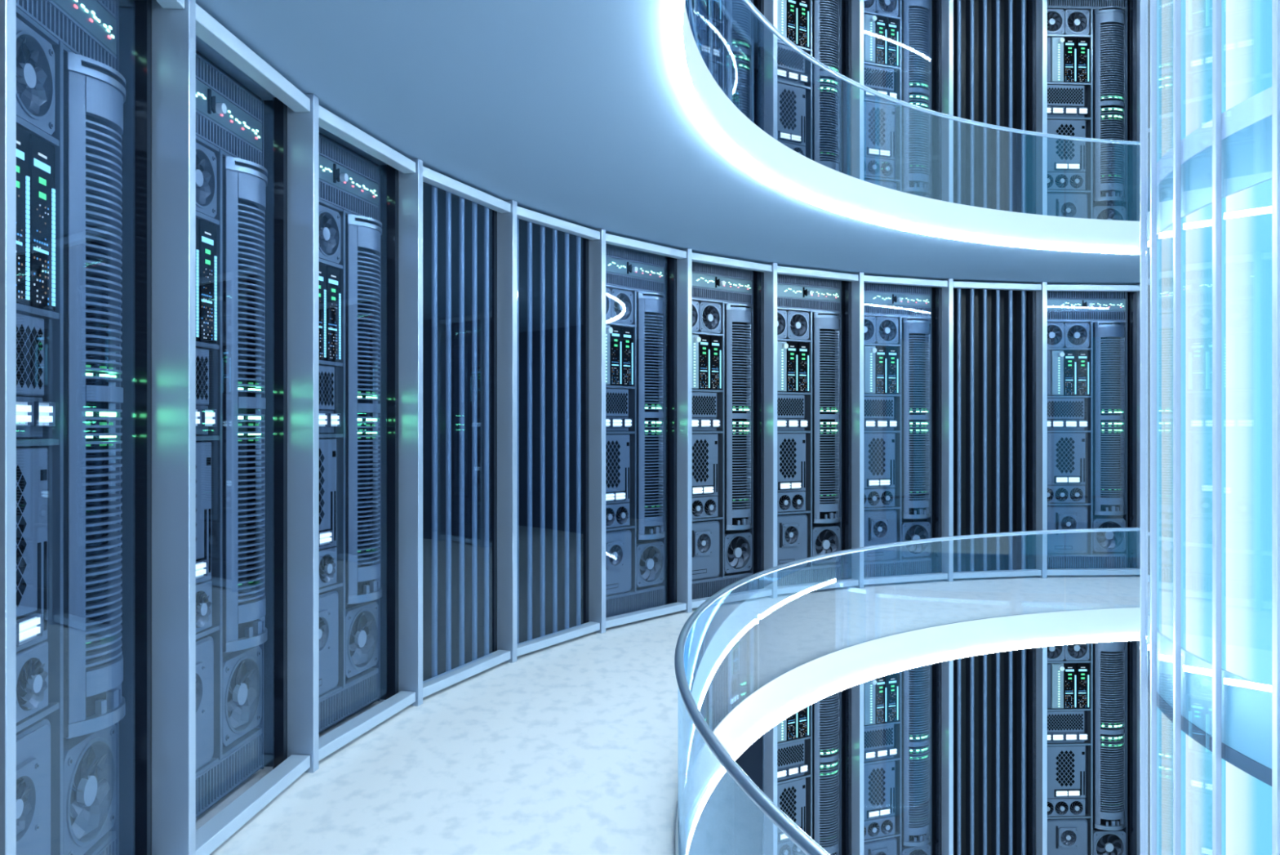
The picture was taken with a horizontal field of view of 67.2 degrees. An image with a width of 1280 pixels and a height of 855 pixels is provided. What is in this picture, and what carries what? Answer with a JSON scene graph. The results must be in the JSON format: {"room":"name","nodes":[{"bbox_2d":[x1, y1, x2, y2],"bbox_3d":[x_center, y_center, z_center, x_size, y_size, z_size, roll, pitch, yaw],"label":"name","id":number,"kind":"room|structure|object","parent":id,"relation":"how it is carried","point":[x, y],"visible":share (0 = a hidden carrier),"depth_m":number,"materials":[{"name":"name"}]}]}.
{"room":"server room","nodes":[
{"label":"server room","id":0,"kind":"room"},
{"bbox_2d":[195,0,1140,284],"bbox_3d":[7.381,-2.382,5.001,21.450,0.365,21.450,0,0,0],"label":"ceiling","id":1,"kind":"structure","parent":0,"point":[581,113],"depth_m":6.90,"materials":[{"name":"blue paint"}]},
{"bbox_2d":[710,0,764,130],"bbox_3d":[0.846,-4.800,12.796,1.498,4.410,0.782,0,0,-40],"label":"rack","id":2,"kind":"object","parent":1,"relation":"on","point":[737,34],"visible":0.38,"depth_m":12.74,"materials":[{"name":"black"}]},
{"bbox_2d":[711,46,716,60],"bbox_3d":[0.715,-4.881,12.389,0.725,0.168,0.038,0,0,-40],"label":"tray","id":3,"kind":"object","parent":2,"relation":"on","point":[713,50],"depth_m":12.55,"materials":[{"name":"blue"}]},
{"bbox_2d":[764,0,777,139],"bbox_3d":[1.753,-4.800,12.923,0.075,4.471,0.185,0,0,-35],"label":"metal post","id":4,"kind":"object","parent":1,"relation":"on","point":[770,6],"visible":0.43,"depth_m":12.86,"materials":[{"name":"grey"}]},
{"bbox_2d":[777,0,851,176],"bbox_3d":[2.187,-4.800,13.747,1.498,4.410,0.782,0,0,-31],"label":"rack","id":5,"kind":"object","parent":1,"relation":"on","point":[814,104],"visible":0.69,"depth_m":13.59,"materials":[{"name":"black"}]},
{"bbox_2d":[777,68,804,85],"bbox_3d":[1.993,-4.881,13.366,0.725,0.168,0.038,0,0,-31],"label":"tray","id":6,"kind":"object","parent":5,"relation":"on","point":[791,77],"depth_m":13.39,"materials":[{"name":"blue"}]},
{"bbox_2d":[851,0,863,180],"bbox_3d":[3.103,-4.800,13.726,0.075,4.471,0.185,0,0,-26],"label":"metal post","id":7,"kind":"object","parent":1,"relation":"on","point":[857,6],"visible":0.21,"depth_m":13.67,"materials":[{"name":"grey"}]},
{"bbox_2d":[863,0,941,199],"bbox_3d":[3.664,-4.800,14.470,1.498,4.410,0.782,0,0,-21],"label":"rack","id":8,"kind":"object","parent":1,"relation":"on","point":[902,38],"visible":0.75,"depth_m":14.26,"materials":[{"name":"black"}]},
{"bbox_2d":[863,88,893,102],"bbox_3d":[3.411,-4.881,14.125,0.725,0.168,0.038,0,0,-21],"label":"tray","id":9,"kind":"object","parent":8,"relation":"on","point":[868,97],"depth_m":14.13,"materials":[{"name":"blue"}]},
{"bbox_2d":[675,0,1140,254],"bbox_3d":[6.791,-2.202,4.512,12.848,0.056,14.380,0,0,-40],"label":"light","id":10,"kind":"object","parent":1,"relation":"attached to","point":[709,126],"visible":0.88,"depth_m":9.13,"materials":[{"name":"white"}]},
{"bbox_2d":[941,0,953,202],"bbox_3d":[4.565,-4.800,14.301,0.075,4.471,0.185,0,0,-17],"label":"metal post","id":11,"kind":"object","parent":1,"relation":"on","point":[947,6],"visible":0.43,"depth_m":14.24,"materials":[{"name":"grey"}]},
{"bbox_2d":[953,0,1035,213],"bbox_3d":[5.283,-4.791,14.764,1.488,4.428,0.495,0,0,-12],"label":"slatted panel","id":12,"kind":"object","parent":1,"relation":"on","point":[994,41],"visible":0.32,"depth_m":14.69,"materials":[{"name":"black metal"}]},
{"bbox_2d":[1035,0,1047,215],"bbox_3d":[6.100,-4.800,14.633,0.075,4.471,0.185,0,0,-8],"label":"metal post","id":13,"kind":"object","parent":1,"relation":"on","point":[1041,5],"visible":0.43,"depth_m":14.55,"materials":[{"name":"blue"}]},
{"bbox_2d":[1047,0,1136,221],"bbox_3d":[6.869,-4.800,15.160,1.498,4.410,0.782,0,0,-3],"label":"rack","id":14,"kind":"object","parent":1,"relation":"on","point":[1091,44],"visible":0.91,"depth_m":14.88,"materials":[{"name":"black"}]},
{"bbox_2d":[1047,106,1084,117],"bbox_3d":[6.519,-4.881,14.914,0.725,0.168,0.038,0,0,-3],"label":"tray","id":15,"kind":"object","parent":14,"relation":"on","point":[1052,111],"depth_m":14.89,"materials":[{"name":"blue"}]},
{"bbox_2d":[1047,0,1126,8],"bbox_3d":[6.844,-6.573,14.933,1.385,0.140,0.074,0,0,-3],"label":"vent grille","id":16,"kind":"object","parent":14,"relation":"attached to","point":[1051,3],"depth_m":14.91,"materials":[{"name":"black metal"}]},
{"bbox_2d":[1136,0,1140,221],"bbox_3d":[7.669,-4.800,14.714,0.075,4.471,0.185,0,0,2],"label":"metal post","id":17,"kind":"object","parent":1,"relation":"on","point":[1138,2],"visible":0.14,"depth_m":14.75,"materials":[{"name":"blue"}]},
{"bbox_2d":[195,574,1140,854],"bbox_3d":[7.381,2.457,5.001,21.450,0.365,21.450,0,0,0],"label":"floor","id":18,"kind":"structure","parent":0,"point":[571,746],"depth_m":7.08,"materials":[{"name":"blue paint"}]},
{"bbox_2d":[0,0,16,854],"bbox_3d":[-2.159,0.039,3.152,0.185,4.471,0.075,0,0,-11],"label":"metal post","id":19,"kind":"object","parent":18,"relation":"on","point":[7,7],"visible":1,"depth_m":3.14,"materials":[{"name":"blue"}]},
{"bbox_2d":[16,0,151,854],"bbox_3d":[-2.743,0.040,4.006,0.782,4.410,1.498,0,0,-6],"label":"rack","id":20,"kind":"object","parent":18,"relation":"on","point":[84,67],"visible":0.89,"depth_m":4.25,"materials":[{"name":"black"}]},
{"bbox_2d":[16,395,42,438],"bbox_3d":[-2.480,-0.041,3.669,0.038,0.168,0.725,0,0,-6],"label":"light panel","id":21,"kind":"object","parent":20,"relation":"on","point":[34,431],"depth_m":3.90,"materials":[{"name":"blue"}]},
{"bbox_2d":[16,0,116,69],"bbox_3d":[-2.514,-1.733,3.992,0.074,0.140,1.385,0,0,-6],"label":"vent grille","id":22,"kind":"object","parent":20,"relation":"attached to","point":[51,17],"depth_m":4.20,"materials":[{"name":"black metal"}]},
{"bbox_2d":[99,412,109,416],"bbox_3d":[-2.443,-0.060,4.394,0.025,0.018,0.039,0,0,1],"label":"light","id":23,"kind":"object","parent":20,"relation":"attached to","point":[101,414],"depth_m":4.38,"materials":[{"name":"white"}]},
{"bbox_2d":[99,373,109,377],"bbox_3d":[-2.443,-0.233,4.394,0.025,0.018,0.039,0,0,1],"label":"light","id":24,"kind":"object","parent":20,"relation":"attached to","point":[100,375],"depth_m":4.38,"materials":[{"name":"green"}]},
{"bbox_2d":[95,0,116,18],"bbox_3d":[-2.514,-2.056,3.992,0.074,0.138,1.385,0,0,-6],"label":"vent grille","id":25,"kind":"object","parent":20,"relation":"attached to","point":[109,6],"depth_m":4.61,"materials":[{"name":"black metal"}]},
{"bbox_2d":[96,835,116,854],"bbox_3d":[-2.514,2.100,3.992,0.074,0.226,1.385,0,0,-6],"label":"vent grille","id":26,"kind":"object","parent":20,"relation":"attached to","point":[109,846],"depth_m":4.61,"materials":[{"name":"black"}]},
{"bbox_2d":[155,0,184,8],"bbox_3d":[-2.274,0.039,4.044,0.174,4.402,1.470,0,0,-6],"label":"bay","id":27,"kind":"object","parent":18,"relation":"on","point":[175,4],"visible":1,"depth_m":4.73,"materials":[{"name":"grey metal"}]},
{"bbox_2d":[151,0,195,854],"bbox_3d":[-2.335,0.039,4.827,0.185,4.471,0.075,0,0,-1],"label":"metal post","id":28,"kind":"object","parent":18,"relation":"on","point":[173,30],"visible":1,"depth_m":4.79,"materials":[{"name":"blue"}]},
{"bbox_2d":[195,49,287,817],"bbox_3d":[-2.771,0.040,5.651,0.782,4.410,1.498,0,0,4],"label":"rack","id":29,"kind":"object","parent":18,"relation":"on","point":[242,137],"visible":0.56,"depth_m":5.89,"materials":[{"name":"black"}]},
{"bbox_2d":[195,405,208,435],"bbox_3d":[-2.566,-0.041,5.275,0.038,0.168,0.725,0,0,4],"label":"indicator light","id":30,"kind":"object","parent":29,"relation":"on","point":[200,430],"depth_m":5.54,"materials":[{"name":"blue"}]},
{"bbox_2d":[195,731,262,817],"bbox_3d":[-2.547,2.100,5.600,0.074,0.226,1.385,0,0,4],"label":"vent grille","id":31,"kind":"object","parent":29,"relation":"attached to","point":[242,758],"depth_m":5.85,"materials":[{"name":"black metal"}]},
{"bbox_2d":[195,109,262,164],"bbox_3d":[-2.547,-1.733,5.600,0.074,0.140,1.385,0,0,4],"label":"vent grille","id":32,"kind":"object","parent":29,"relation":"attached to","point":[211,131],"depth_m":5.81,"materials":[{"name":"black metal"}]},
{"bbox_2d":[195,53,262,123],"bbox_3d":[-2.547,-2.056,5.600,0.074,0.138,1.385,0,0,4],"label":"vent grille","id":33,"kind":"object","parent":29,"relation":"attached to","point":[208,74],"depth_m":5.84,"materials":[{"name":"black metal"}]},
{"bbox_2d":[195,3,310,854],"bbox_3d":[-2.302,0.039,5.612,0.174,4.402,1.470,0,0,4],"label":"cabinet frame","id":34,"kind":"object","parent":18,"relation":"on","point":[220,828],"visible":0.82,"depth_m":5.53,"materials":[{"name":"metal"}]},
{"bbox_2d":[287,93,318,773],"bbox_3d":[-2.236,0.039,6.395,0.185,4.471,0.075,0,0,8],"label":"metal post","id":35,"kind":"object","parent":18,"relation":"on","point":[302,126],"visible":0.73,"depth_m":6.36,"materials":[{"name":"blue"}]},
{"bbox_2d":[318,132,398,733],"bbox_3d":[-2.533,0.040,7.278,0.782,4.410,1.498,0,0,13],"label":"rack","id":36,"kind":"object","parent":18,"relation":"on","point":[358,196],"visible":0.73,"depth_m":7.43,"materials":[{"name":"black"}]},
{"bbox_2d":[318,409,333,433],"bbox_3d":[-2.392,-0.041,6.875,0.038,0.168,0.725,0,0,13],"label":"tray","id":37,"kind":"object","parent":36,"relation":"on","point":[326,418],"depth_m":7.08,"materials":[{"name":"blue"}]},
{"bbox_2d":[318,671,378,732],"bbox_3d":[-2.321,2.100,7.192,0.074,0.226,1.385,0,0,13],"label":"vent grille","id":38,"kind":"object","parent":36,"relation":"attached to","point":[361,690],"depth_m":7.40,"materials":[{"name":"black metal"}]},
{"bbox_2d":[318,178,378,220],"bbox_3d":[-2.321,-1.733,7.192,0.074,0.140,1.385,0,0,13],"label":"vent grille","id":39,"kind":"object","parent":36,"relation":"attached to","point":[332,195],"depth_m":7.35,"materials":[{"name":"black metal"}]},
{"bbox_2d":[318,134,378,183],"bbox_3d":[-2.321,-2.056,7.192,0.074,0.138,1.385,0,0,13],"label":"vent grille","id":40,"kind":"object","parent":36,"relation":"attached to","point":[330,150],"depth_m":7.39,"materials":[{"name":"black metal"}]},
{"bbox_2d":[318,104,415,760],"bbox_3d":[-2.077,0.039,7.164,0.174,4.402,1.470,0,0,13],"label":"cabinet frame","id":41,"kind":"object","parent":18,"relation":"on","point":[345,733],"visible":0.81,"depth_m":7.09,"materials":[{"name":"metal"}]},
{"bbox_2d":[398,158,422,706],"bbox_3d":[-1.886,0.039,7.926,0.185,4.471,0.075,0,0,18],"label":"metal post","id":42,"kind":"object","parent":18,"relation":"on","point":[410,184],"visible":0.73,"depth_m":7.89,"materials":[{"name":"blue"}]},
{"bbox_2d":[422,182,497,680],"bbox_3d":[-1.862,0.049,8.780,0.495,4.428,1.488,0,0,22],"label":"slatted panel","id":43,"kind":"object","parent":18,"relation":"on","point":[460,233],"visible":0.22,"depth_m":8.76,"materials":[{"name":"black"}]},
{"bbox_2d":[422,166,511,697],"bbox_3d":[-1.584,0.039,8.651,0.128,4.402,1.470,0,0,22],"label":"bay","id":44,"kind":"object","parent":18,"relation":"on","point":[430,686],"visible":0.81,"depth_m":8.59,"materials":[{"name":"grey metal"}]},
{"bbox_2d":[497,200,516,662],"bbox_3d":[-1.293,0.039,9.381,0.185,4.471,0.075,0,0,27],"label":"metal post","id":45,"kind":"object","parent":18,"relation":"on","point":[506,222],"visible":0.82,"depth_m":9.34,"materials":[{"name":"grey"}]},
{"bbox_2d":[516,217,588,644],"bbox_3d":[-1.133,0.049,10.220,0.495,4.428,1.488,0,0,31],"label":"slatted panel","id":46,"kind":"object","parent":18,"relation":"on","point":[553,264],"visible":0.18,"depth_m":10.16,"materials":[{"name":"black"}]},
{"bbox_2d":[516,205,599,656],"bbox_3d":[-0.878,0.039,10.048,0.128,4.402,1.470,0,0,31],"label":"frame","id":47,"kind":"object","parent":18,"relation":"on","point":[526,646],"visible":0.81,"depth_m":9.98,"materials":[{"name":"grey metal"}]},
{"bbox_2d":[588,228,605,633],"bbox_3d":[-0.474,0.039,10.721,0.185,4.471,0.075,0,0,36],"label":"metal post","id":48,"kind":"object","parent":18,"relation":"on","point":[597,248],"visible":0.82,"depth_m":10.69,"materials":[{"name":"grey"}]},
{"bbox_2d":[605,243,676,617],"bbox_3d":[-0.325,0.040,11.641,0.782,4.410,1.498,0,0,41],"label":"rack","id":49,"kind":"object","parent":18,"relation":"on","point":[641,286],"visible":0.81,"depth_m":11.59,"materials":[{"name":"blue"}]},
{"bbox_2d":[605,416,628,431],"bbox_3d":[-0.388,-0.041,11.218,0.038,0.168,0.725,0,0,41],"label":"tray","id":50,"kind":"object","parent":49,"relation":"on","point":[612,423],"depth_m":11.31,"materials":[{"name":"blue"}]},
{"bbox_2d":[605,586,664,617],"bbox_3d":[-0.177,2.100,11.466,0.074,0.226,1.385,0,0,41],"label":"vent grille","id":51,"kind":"object","parent":49,"relation":"attached to","point":[642,597],"depth_m":11.55,"materials":[{"name":"black metal"}]},
{"bbox_2d":[605,271,664,293],"bbox_3d":[-0.177,-1.733,11.466,0.074,0.140,1.385,0,0,41],"label":"vent grille","id":52,"kind":"object","parent":49,"relation":"attached to","point":[624,281],"depth_m":11.54,"materials":[{"name":"black metal"}]},
{"bbox_2d":[605,244,664,267],"bbox_3d":[-0.177,-2.056,11.466,0.074,0.138,1.385,0,0,41],"label":"vent grille","id":53,"kind":"object","parent":49,"relation":"attached to","point":[615,253],"depth_m":11.54,"materials":[{"name":"black metal"}]},
{"bbox_2d":[605,233,686,627],"bbox_3d":[0.025,0.039,11.328,0.174,4.402,1.470,0,0,41],"label":"frame","id":54,"kind":"object","parent":18,"relation":"on","point":[622,619],"visible":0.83,"depth_m":11.26,"materials":[{"name":"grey metal"}]},
{"bbox_2d":[676,248,692,613],"bbox_3d":[0.550,0.039,11.912,0.075,4.471,0.185,0,0,-45],"label":"metal post","id":55,"kind":"object","parent":18,"relation":"on","point":[684,266],"visible":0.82,"depth_m":11.87,"materials":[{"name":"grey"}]},
{"bbox_2d":[692,261,764,599],"bbox_3d":[0.846,0.040,12.796,1.498,4.410,0.782,0,0,-40],"label":"rack","id":56,"kind":"object","parent":18,"relation":"on","point":[728,302],"visible":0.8,"depth_m":12.69,"materials":[{"name":"blue"}]},
{"bbox_2d":[692,417,716,431],"bbox_3d":[0.715,-0.041,12.389,0.725,0.168,0.038,0,0,-40],"label":"indicator lights","id":57,"kind":"object","parent":56,"relation":"on","point":[698,424],"depth_m":12.45,"materials":[{"name":"white"}]},
{"bbox_2d":[692,574,751,599],"bbox_3d":[0.963,2.100,12.600,1.385,0.226,0.074,0,0,-40],"label":"vent grille","id":58,"kind":"object","parent":56,"relation":"attached to","point":[705,587],"depth_m":12.58,"materials":[{"name":"black metal"}]},
{"bbox_2d":[692,286,752,304],"bbox_3d":[0.963,-1.733,12.600,1.385,0.140,0.074,0,0,-40],"label":"vent grille","id":59,"kind":"object","parent":56,"relation":"attached to","point":[716,295],"depth_m":12.66,"materials":[{"name":"black"}]},
{"bbox_2d":[692,261,752,280],"bbox_3d":[0.963,-2.056,12.600,1.385,0.138,0.074,0,0,-40],"label":"vent grille","id":60,"kind":"object","parent":56,"relation":"attached to","point":[701,269],"depth_m":12.64,"materials":[{"name":"black metal"}]},
{"bbox_2d":[692,252,772,608],"bbox_3d":[1.156,0.037,12.413,1.470,4.399,0.128,0,0,-40],"label":"frame","id":61,"kind":"object","parent":18,"relation":"on","point":[696,257],"visible":0.93,"depth_m":12.40,"materials":[{"name":"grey metal"}]},
{"bbox_2d":[764,262,777,598],"bbox_3d":[1.753,0.039,12.923,0.075,4.471,0.185,0,0,-35],"label":"metal post","id":62,"kind":"object","parent":18,"relation":"on","point":[770,277],"visible":0.82,"depth_m":12.86,"materials":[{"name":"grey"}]},
{"bbox_2d":[777,273,851,586],"bbox_3d":[2.187,0.040,13.747,1.498,4.410,0.782,0,0,-31],"label":"rack","id":63,"kind":"object","parent":18,"relation":"on","point":[814,314],"visible":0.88,"depth_m":13.58,"materials":[{"name":"blue"}]},
{"bbox_2d":[777,417,804,430],"bbox_3d":[1.993,-0.041,13.366,0.725,0.168,0.038,0,0,-31],"label":"indicator lights","id":64,"kind":"object","parent":63,"relation":"on","point":[783,424],"depth_m":13.39,"materials":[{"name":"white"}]},
{"bbox_2d":[777,565,840,586],"bbox_3d":[2.271,2.100,13.534,1.385,0.226,0.074,0,0,-31],"label":"vent grille","id":65,"kind":"object","parent":63,"relation":"attached to","point":[798,575],"depth_m":13.56,"materials":[{"name":"black metal"}]},
{"bbox_2d":[777,296,840,311],"bbox_3d":[2.271,-1.733,13.534,1.385,0.140,0.074,0,0,-31],"label":"vent grille","id":66,"kind":"object","parent":63,"relation":"attached to","point":[796,304],"depth_m":13.57,"materials":[{"name":"black"}]},
{"bbox_2d":[777,273,840,288],"bbox_3d":[2.271,-2.056,13.534,1.385,0.138,0.074,0,0,-31],"label":"vent grille","id":67,"kind":"object","parent":63,"relation":"attached to","point":[783,280],"depth_m":13.54,"materials":[{"name":"black metal"}]},
{"bbox_2d":[777,266,858,594],"bbox_3d":[2.431,0.037,13.319,1.470,4.399,0.128,0,0,-31],"label":"frame","id":68,"kind":"object","parent":18,"relation":"on","point":[780,269],"visible":0.93,"depth_m":13.26,"materials":[{"name":"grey metal"}]},
{"bbox_2d":[851,271,863,587],"bbox_3d":[3.103,0.039,13.726,0.075,4.471,0.185,0,0,-26],"label":"metal post","id":69,"kind":"object","parent":18,"relation":"on","point":[857,286],"visible":0.95,"depth_m":13.66,"materials":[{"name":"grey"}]},
{"bbox_2d":[863,282,941,577],"bbox_3d":[3.664,0.040,14.470,1.498,4.410,0.782,0,0,-21],"label":"rack","id":70,"kind":"object","parent":18,"relation":"on","point":[902,323],"visible":0.79,"depth_m":14.25,"materials":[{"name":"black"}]},
{"bbox_2d":[863,418,893,430],"bbox_3d":[3.411,-0.041,14.125,0.725,0.168,0.038,0,0,-21],"label":"light","id":71,"kind":"object","parent":70,"relation":"on","point":[868,424],"depth_m":14.13,"materials":[{"name":"white"}]},
{"bbox_2d":[863,559,931,577],"bbox_3d":[3.713,2.100,14.246,1.385,0.226,0.074,0,0,-21],"label":"vent grille","id":72,"kind":"object","parent":70,"relation":"attached to","point":[877,567],"depth_m":14.25,"materials":[{"name":"black metal"}]},
{"bbox_2d":[863,303,931,316],"bbox_3d":[3.713,-1.733,14.246,1.385,0.140,0.074,0,0,-21],"label":"vent grille","id":73,"kind":"object","parent":70,"relation":"attached to","point":[869,309],"depth_m":14.26,"materials":[{"name":"black"}]},
{"bbox_2d":[863,282,931,295],"bbox_3d":[3.713,-2.056,14.246,1.385,0.138,0.074,0,0,-21],"label":"vent grille","id":74,"kind":"object","parent":70,"relation":"attached to","point":[878,289],"depth_m":14.24,"materials":[{"name":"black metal"}]},
{"bbox_2d":[863,275,947,584],"bbox_3d":[3.828,0.039,14.029,1.470,4.402,0.174,0,0,-21],"label":"bay","id":75,"kind":"object","parent":18,"relation":"on","point":[867,278],"visible":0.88,"depth_m":13.95,"materials":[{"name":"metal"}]},
{"bbox_2d":[711,635,1140,792],"bbox_3d":[6.791,2.638,4.512,12.848,0.056,14.380,0,0,-40],"label":"light","id":76,"kind":"object","parent":18,"relation":"attached to","point":[814,699],"visible":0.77,"depth_m":10.53,"materials":[{"name":"white"}]},
{"bbox_2d":[941,278,953,581],"bbox_3d":[4.565,0.039,14.301,0.075,4.471,0.185,0,0,-17],"label":"metal post","id":77,"kind":"object","parent":18,"relation":"on","point":[947,293],"visible":1,"depth_m":14.22,"materials":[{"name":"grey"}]},
{"bbox_2d":[953,288,1035,578],"bbox_3d":[5.283,0.049,14.764,1.488,4.428,0.495,0,0,-12],"label":"slatted panel","id":78,"kind":"object","parent":18,"relation":"on","point":[994,331],"visible":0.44,"depth_m":14.64,"materials":[{"name":"black"}]},
{"bbox_2d":[953,280,1041,578],"bbox_3d":[5.334,0.037,14.461,1.470,4.399,0.128,0,0,-12],"label":"frame","id":79,"kind":"object","parent":18,"relation":"on","point":[972,285],"visible":0.96,"depth_m":14.41,"materials":[{"name":"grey metal"}]},
{"bbox_2d":[1035,281,1047,577],"bbox_3d":[6.100,0.039,14.633,0.075,4.471,0.185,0,0,-8],"label":"metal post","id":80,"kind":"object","parent":18,"relation":"on","point":[1042,295],"visible":1,"depth_m":14.57,"materials":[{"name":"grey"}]},
{"bbox_2d":[1047,290,1136,568],"bbox_3d":[6.869,0.040,15.160,1.498,4.410,0.782,0,0,-3],"label":"rack","id":81,"kind":"object","parent":18,"relation":"on","point":[1091,335],"visible":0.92,"depth_m":14.89,"materials":[{"name":"blue"}]},
{"bbox_2d":[1047,419,1084,430],"bbox_3d":[6.519,-0.041,14.914,0.725,0.168,0.038,0,0,-3],"label":"light","id":82,"kind":"object","parent":81,"relation":"on","point":[1052,424],"depth_m":14.89,"materials":[{"name":"white plastic"}]},
{"bbox_2d":[1047,555,1126,568],"bbox_3d":[6.844,2.100,14.933,1.385,0.226,0.074,0,0,-3],"label":"vent grille","id":83,"kind":"object","parent":81,"relation":"attached to","point":[1054,562],"depth_m":14.92,"materials":[{"name":"black metal"}]},
{"bbox_2d":[1047,310,1126,319],"bbox_3d":[6.844,-1.733,14.933,1.385,0.140,0.074,0,0,-3],"label":"vent grille","id":84,"kind":"object","parent":81,"relation":"attached to","point":[1051,314],"depth_m":14.91,"materials":[{"name":"black"}]},
{"bbox_2d":[1047,290,1126,299],"bbox_3d":[6.844,-2.056,14.933,1.385,0.138,0.074,0,0,-3],"label":"vent grille","id":85,"kind":"object","parent":81,"relation":"attached to","point":[1051,295],"depth_m":14.92,"materials":[{"name":"black metal"}]},
{"bbox_2d":[1047,284,1140,575],"bbox_3d":[6.884,0.039,14.690,1.470,4.402,0.174,0,0,-3],"label":"bay","id":86,"kind":"object","parent":18,"relation":"on","point":[1056,287],"visible":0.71,"depth_m":14.61,"materials":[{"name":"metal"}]},
{"bbox_2d":[1136,283,1140,576],"bbox_3d":[7.669,0.039,14.714,0.075,4.471,0.185,0,0,2],"label":"metal post","id":87,"kind":"object","parent":18,"relation":"on","point":[1138,293],"visible":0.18,"depth_m":14.75,"materials":[{"name":"blue"}]},
{"bbox_2d":[711,770,734,854],"bbox_3d":[7.381,0.037,5.001,21.450,14.154,21.450,0,0,0],"label":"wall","id":88,"kind":"structure","parent":0,"point":[722,796],"depth_m":13.70,"materials":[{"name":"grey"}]},
{"bbox_2d":[675,606,1140,854],"bbox_3d":[6.791,2.430,4.512,12.852,0.351,14.384,0,0,-40],"label":"trim","id":89,"kind":"structure","parent":88,"relation":"attached to","point":[804,681],"depth_m":10.49,"materials":[{"name":"white"}]},
{"bbox_2d":[674,527,1140,854],"bbox_3d":[6.790,1.753,4.512,12.862,0.999,14.396,0,0,-40],"label":"glass railing","id":90,"kind":"object","parent":89,"relation":"on","point":[696,740],"visible":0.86,"depth_m":4.53,"materials":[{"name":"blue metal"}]},
{"bbox_2d":[682,2,1140,248],"bbox_3d":[6.791,-2.409,4.512,12.852,0.351,14.384,0,0,-40],"label":"trim","id":91,"kind":"structure","parent":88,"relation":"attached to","point":[814,179],"depth_m":10.28,"materials":[{"name":"white plastic"}]},
{"bbox_2d":[684,0,1140,221],"bbox_3d":[6.790,-3.087,4.512,12.862,0.999,14.396,0,0,-40],"label":"glass railing","id":92,"kind":"object","parent":91,"relation":"on","point":[699,12],"visible":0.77,"depth_m":8.95,"materials":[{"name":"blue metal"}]},
{"bbox_3d":[7.381,7.297,5.001,21.450,0.365,21.450,0,0,0],"label":"floor","id":93,"kind":"structure","parent":0,"visible":0},
{"bbox_2d":[764,724,777,854],"bbox_3d":[1.753,4.879,12.923,0.075,4.471,0.185,0,0,-35],"label":"metal post","id":94,"kind":"object","parent":93,"relation":"on","point":[771,735],"visible":0.43,"depth_m":12.86,"materials":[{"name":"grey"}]},
{"bbox_2d":[734,686,851,854],"bbox_3d":[2.187,4.880,13.747,1.498,4.410,0.782,0,0,-31],"label":"rack","id":95,"kind":"object","parent":93,"relation":"on","point":[814,743],"visible":0.56,"depth_m":13.59,"materials":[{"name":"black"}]},
{"bbox_2d":[777,762,804,781],"bbox_3d":[1.993,4.799,13.366,0.725,0.168,0.038,0,0,-31],"label":"indicator lights","id":96,"kind":"object","parent":95,"relation":"on","point":[793,771],"depth_m":13.40,"materials":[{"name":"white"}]},
{"bbox_2d":[851,682,863,854],"bbox_3d":[3.103,4.879,13.726,0.075,4.471,0.185,0,0,-26],"label":"metal post","id":97,"kind":"object","parent":93,"relation":"on","point":[857,691],"visible":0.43,"depth_m":13.67,"materials":[{"name":"blue"}]},
{"bbox_2d":[863,662,941,854],"bbox_3d":[3.664,4.880,14.470,1.498,4.410,0.782,0,0,-21],"label":"rack","id":98,"kind":"object","parent":93,"relation":"on","point":[902,709],"visible":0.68,"depth_m":14.26,"materials":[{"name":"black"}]},
{"bbox_2d":[863,746,893,761],"bbox_3d":[3.411,4.799,14.125,0.725,0.168,0.038,0,0,-21],"label":"lights","id":99,"kind":"object","parent":98,"relation":"on","point":[872,753],"depth_m":14.13,"materials":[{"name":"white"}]},
{"bbox_2d":[941,659,953,854],"bbox_3d":[4.565,4.879,14.301,0.075,4.471,0.185,0,0,-17],"label":"metal post","id":100,"kind":"object","parent":93,"relation":"on","point":[947,666],"visible":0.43,"depth_m":14.24,"materials":[{"name":"blue"}]},
{"bbox_2d":[953,647,1035,854],"bbox_3d":[5.283,4.889,14.764,1.488,4.428,0.495,0,0,-12],"label":"slatted panel","id":101,"kind":"object","parent":93,"relation":"on","point":[994,694],"visible":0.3,"depth_m":14.69,"materials":[{"name":"black metal"}]},
{"bbox_2d":[1035,646,1047,854],"bbox_3d":[6.100,4.879,14.633,0.075,4.471,0.185,0,0,-8],"label":"metal post","id":102,"kind":"object","parent":93,"relation":"on","point":[1042,651],"visible":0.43,"depth_m":14.55,"materials":[{"name":"blue"}]},
{"bbox_2d":[1047,640,1136,854],"bbox_3d":[6.869,4.880,15.160,1.498,4.410,0.782,0,0,-3],"label":"rack","id":103,"kind":"object","parent":93,"relation":"on","point":[1091,686],"visible":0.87,"depth_m":14.88,"materials":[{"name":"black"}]},
{"bbox_2d":[1047,731,1084,742],"bbox_3d":[6.519,4.799,14.914,0.725,0.168,0.038,0,0,-3],"label":"lights","id":104,"kind":"object","parent":103,"relation":"on","point":[1052,736],"depth_m":14.89,"materials":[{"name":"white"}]},
{"bbox_2d":[1136,640,1140,854],"bbox_3d":[7.669,4.879,14.714,0.075,4.471,0.185,0,0,2],"label":"metal post","id":105,"kind":"object","parent":93,"relation":"on","point":[1138,642],"visible":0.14,"depth_m":14.75,"materials":[{"name":"blue"}]},
{"bbox_2d":[1140,0,1279,854],"bbox_3d":[9.469,0.581,6.725,10.611,18.875,10.616,0,0,6],"label":"column","id":106,"kind":"structure","parent":93,"relation":"on","point":[1210,69],"depth_m":7.23,"materials":[{"name":"blue"}]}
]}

